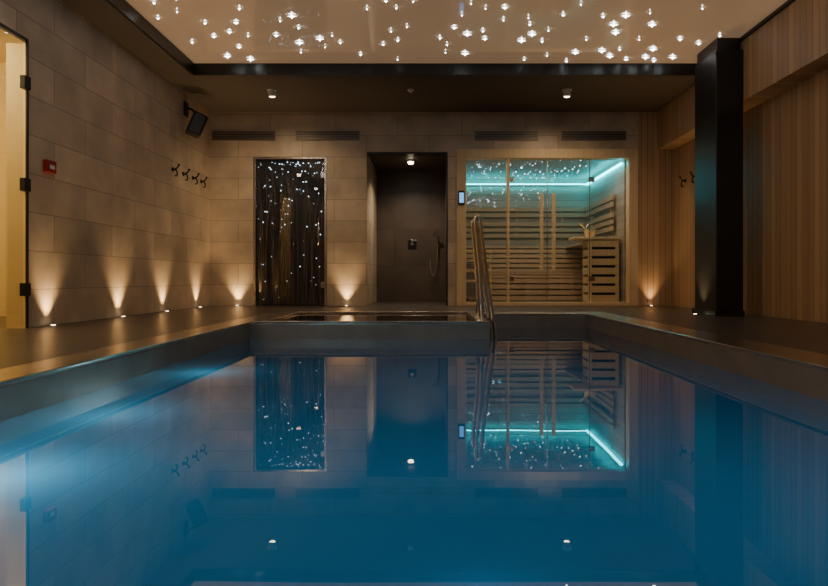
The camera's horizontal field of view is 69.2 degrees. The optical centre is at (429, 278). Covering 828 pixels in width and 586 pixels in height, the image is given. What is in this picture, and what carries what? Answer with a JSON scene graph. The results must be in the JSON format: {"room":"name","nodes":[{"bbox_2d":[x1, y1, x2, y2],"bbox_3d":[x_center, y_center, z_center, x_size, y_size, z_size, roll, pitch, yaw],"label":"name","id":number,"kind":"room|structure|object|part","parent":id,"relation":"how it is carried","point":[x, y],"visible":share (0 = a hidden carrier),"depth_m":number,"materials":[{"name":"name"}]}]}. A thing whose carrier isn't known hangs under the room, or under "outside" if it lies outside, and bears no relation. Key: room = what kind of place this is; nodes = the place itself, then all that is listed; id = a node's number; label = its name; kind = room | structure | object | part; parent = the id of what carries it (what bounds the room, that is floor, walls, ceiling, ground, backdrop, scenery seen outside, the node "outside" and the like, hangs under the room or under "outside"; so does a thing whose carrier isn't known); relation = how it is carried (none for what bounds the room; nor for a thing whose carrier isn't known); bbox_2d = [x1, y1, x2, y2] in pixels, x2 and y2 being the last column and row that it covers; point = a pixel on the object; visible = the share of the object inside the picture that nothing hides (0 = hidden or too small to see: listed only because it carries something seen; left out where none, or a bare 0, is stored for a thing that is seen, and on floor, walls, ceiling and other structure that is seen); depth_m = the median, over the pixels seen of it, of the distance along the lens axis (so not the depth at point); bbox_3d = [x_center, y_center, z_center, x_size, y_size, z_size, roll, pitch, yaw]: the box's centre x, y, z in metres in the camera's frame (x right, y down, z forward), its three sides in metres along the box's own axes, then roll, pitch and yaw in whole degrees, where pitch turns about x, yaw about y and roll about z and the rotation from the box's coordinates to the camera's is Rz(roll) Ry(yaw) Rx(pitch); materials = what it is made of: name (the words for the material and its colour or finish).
{"room":"spa","nodes":[
{"label":"spa","id":0,"kind":"room"},
{"bbox_2d":[0,40,5,315],"bbox_3d":[-4.005,-0.946,4.300,1.490,2.649,3.800,0,0,0],"label":"wall","id":1,"kind":"structure","parent":0,"point":[2,43],"depth_m":6.15,"materials":[{"name":"beige paint"}]},
{"bbox_2d":[0,0,209,327],"bbox_3d":[-3.175,-1.035,1.800,0.150,3.230,13.600,0,0,0],"label":"wall","id":2,"kind":"structure","parent":0,"point":[114,232],"depth_m":5.71,"materials":[{"name":"beige tile"}]},
{"bbox_2d":[0,22,30,327],"bbox_3d":[-3.159,-0.733,4.086,0.179,2.224,1.068,0,0,0],"label":"door","id":3,"kind":"structure","parent":2,"relation":"in","point":[18,81],"depth_m":4.60,"materials":[{"name":"clear glass"}]},
{"bbox_2d":[43,159,55,173],"bbox_3d":[-3.078,-0.910,4.860,0.042,0.100,0.120,0,0,0],"label":"button","id":4,"kind":"object","parent":2,"relation":"attached to","point":[49,166],"visible":1,"depth_m":4.83,"materials":[{"name":"red plastic"}]},
{"bbox_2d":[172,164,179,176],"bbox_3d":[-3.054,-1.309,7.220,0.089,0.154,0.052,0,0,0],"label":"towel hook","id":5,"kind":"object","parent":2,"relation":"attached to","point":[176,168],"visible":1,"depth_m":7.21,"materials":[{"name":"black metal"}]},
{"bbox_2d":[182,169,189,180],"bbox_3d":[-3.054,-1.309,7.530,0.089,0.154,0.052,0,0,0],"label":"towel hook","id":6,"kind":"object","parent":2,"relation":"attached to","point":[183,173],"visible":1,"depth_m":7.52,"materials":[{"name":"black metal"}]},
{"bbox_2d":[184,101,207,138],"bbox_3d":[-2.963,-2.013,7.578,0.273,0.454,0.270,0,0,-28],"label":"wall speaker","id":7,"kind":"object","parent":2,"relation":"attached to","point":[197,123],"visible":1,"depth_m":7.48,"materials":[{"name":"black plastic"}]},
{"bbox_2d":[192,173,199,184],"bbox_3d":[-3.054,-1.309,7.840,0.089,0.154,0.052,0,0,0],"label":"towel hook","id":8,"kind":"object","parent":2,"relation":"attached to","point":[193,178],"visible":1,"depth_m":7.83,"materials":[{"name":"black metal"}]},
{"bbox_2d":[367,152,447,305],"bbox_3d":[-0.320,-0.746,9.272,1.340,2.249,1.656,0,0,0],"label":"shower stall","id":9,"kind":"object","parent":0,"point":[406,201],"depth_m":10.00,"materials":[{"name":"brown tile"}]},
{"bbox_2d":[408,240,416,248],"bbox_3d":[-0.295,-0.575,9.970,0.150,0.150,0.059,0,0,0],"label":"shower mixer","id":10,"kind":"object","parent":9,"relation":"attached to","point":[412,244],"visible":1,"depth_m":9.99,"materials":[{"name":"black"}]},
{"bbox_2d":[430,231,438,275],"bbox_3d":[0.069,-0.418,9.904,0.152,0.742,0.188,0,0,0],"label":"shower","id":11,"kind":"object","parent":9,"relation":"attached to","point":[435,233],"visible":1,"depth_m":9.92,"materials":[{"name":"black metal"}]},
{"bbox_2d":[0,302,827,368],"bbox_3d":[-0.685,0.480,3.000,8.230,0.200,16.000,0,0,0],"label":"floor","id":12,"kind":"structure","parent":0,"point":[18,346],"depth_m":5.01,"materials":[{"name":"tile"}]},
{"bbox_2d":[0,311,827,585],"bbox_3d":[0.085,1.040,3.525,3.670,1.380,6.350,0,0,0],"label":"swimming pool","id":13,"kind":"object","parent":12,"relation":"in","point":[296,448],"visible":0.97,"depth_m":1.70,"materials":[{"name":"liquid"}]},
{"bbox_2d":[250,311,489,324],"bbox_3d":[-0.500,0.815,5.844,2.000,0.930,1.712,0,0,0],"label":"hot tub","id":14,"kind":"object","parent":13,"relation":"in","point":[296,317],"depth_m":5.77,"materials":[{"name":"tile"}]},
{"bbox_2d":[471,214,497,337],"bbox_3d":[0.491,0.413,5.310,0.237,1.934,0.460,0,0,0],"label":"pool ladder","id":15,"kind":"object","parent":13,"relation":"attached to","point":[482,283],"visible":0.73,"depth_m":5.11,"materials":[{"name":"silver metal"}]},
{"bbox_2d":[456,149,637,305],"bbox_3d":[1.649,-0.725,9.543,2.558,2.207,2.275,0,0,0],"label":"sauna cabin","id":16,"kind":"object","parent":12,"relation":"on","point":[529,203],"depth_m":9.37,"materials":[{"name":"brown wood"}]},
{"bbox_2d":[579,224,595,236],"bbox_3d":[2.320,-0.717,8.860,0.252,0.209,0.170,0,0,0],"label":"bucket","id":17,"kind":"object","parent":16,"relation":"on","point":[586,232],"visible":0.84,"depth_m":8.81,"materials":[{"name":"wood"}]},
{"bbox_3d":[2.415,-0.128,8.845,0.670,0.965,0.350,0,0,0],"label":"slatted bench guard","id":18,"kind":"part","parent":16,"relation":"part of","materials":[{"name":"brown wood"}]},
{"bbox_2d":[63,0,787,111],"bbox_3d":[0.050,-2.460,1.725,6.300,0.220,13.450,0,0,0],"label":"ceiling","id":19,"kind":"structure","parent":0,"point":[362,27],"depth_m":6.21,"materials":[{"name":"paint"}]},
{"bbox_2d":[267,88,276,97],"bbox_3d":[-1.960,-2.304,7.440,0.120,0.091,0.120,0,0,0],"label":"ceiling spotlight","id":20,"kind":"object","parent":19,"relation":"attached to","point":[271,91],"depth_m":7.41,"materials":[{"name":"black metal"}]},
{"bbox_2d":[105,0,794,74],"bbox_3d":[0.235,-2.405,0.950,5.930,0.129,11.899,0,0,0],"label":"trim","id":21,"kind":"structure","parent":19,"relation":"attached to","point":[123,7],"depth_m":6.87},
{"bbox_2d":[562,88,571,97],"bbox_3d":[1.700,-2.304,7.440,0.120,0.091,0.120,0,0,0],"label":"ceiling spotlight","id":22,"kind":"object","parent":19,"relation":"attached to","point":[566,91],"depth_m":7.41,"materials":[{"name":"black metal"}]},
{"bbox_2d":[210,112,673,305],"bbox_3d":[0.165,-0.885,8.525,6.530,2.930,0.150,0,0,0],"label":"wall","id":23,"kind":"structure","parent":0,"point":[231,162],"depth_m":8.45,"materials":[{"name":"beige tile"}]},
{"bbox_2d":[212,131,274,140],"bbox_3d":[-2.625,-2.015,8.441,0.890,0.130,0.015,0,0,0],"label":"air vent","id":24,"kind":"object","parent":23,"relation":"in","point":[216,135],"visible":1,"depth_m":8.44,"materials":[{"name":"black metal"}]},
{"bbox_2d":[253,157,326,305],"bbox_3d":[-1.970,-0.670,8.450,1.036,2.096,0.120,0,0,0],"label":"room door","id":25,"kind":"structure","parent":23,"relation":"in","point":[290,193],"depth_m":8.50,"materials":[{"name":"glass"}]},
{"bbox_2d":[296,131,359,140],"bbox_3d":[-1.440,-2.015,8.441,0.900,0.130,0.015,0,0,0],"label":"air vent","id":26,"kind":"object","parent":23,"relation":"in","point":[300,135],"visible":1,"depth_m":8.44,"materials":[{"name":"black metal"}]},
{"bbox_2d":[475,131,537,140],"bbox_3d":[1.075,-2.015,8.441,0.890,0.130,0.015,0,0,0],"label":"air vent","id":27,"kind":"object","parent":23,"relation":"in","point":[479,135],"visible":1,"depth_m":8.44,"materials":[{"name":"black metal"}]},
{"bbox_2d":[561,131,625,140],"bbox_3d":[2.305,-2.015,8.441,0.910,0.130,0.015,0,0,0],"label":"air vent","id":28,"kind":"object","parent":23,"relation":"in","point":[565,135],"visible":1,"depth_m":8.44,"materials":[{"name":"black metal"}]},
{"bbox_2d":[458,191,464,204],"bbox_3d":[0.442,-1.140,8.418,0.085,0.200,0.021,0,0,0],"label":"control panel","id":29,"kind":"object","parent":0,"point":[461,194],"depth_m":8.41,"materials":[{"name":"black plastic"}]},
{"bbox_2d":[466,250,491,301],"bbox_3d":[0.690,-0.031,8.938,0.420,0.779,0.405,0,0,0],"label":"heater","id":30,"kind":"object","parent":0,"point":[470,272],"depth_m":8.80,"materials":[{"name":"brown wood"}]},
{"bbox_2d":[692,38,744,315],"bbox_3d":[3.050,-1.044,6.370,0.299,2.847,0.540,0,0,0],"label":"structural column","id":31,"kind":"structure","parent":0,"point":[719,68],"depth_m":6.12,"materials":[{"name":"black metal"}]},
{"bbox_2d":[674,68,827,322],"bbox_3d":[3.505,-1.045,1.800,0.150,3.250,13.600,0,0,0],"label":"wall","id":32,"kind":"structure","parent":0,"point":[785,136],"depth_m":5.89,"materials":[{"name":"brown wood"}]},
{"bbox_2d":[657,0,827,149],"bbox_3d":[3.315,-2.145,1.725,0.230,0.650,13.450,0,0,0],"label":"bulkhead","id":33,"kind":"object","parent":32,"relation":"attached to","point":[790,48],"depth_m":5.61,"materials":[{"name":"brown wood"}]}
]}

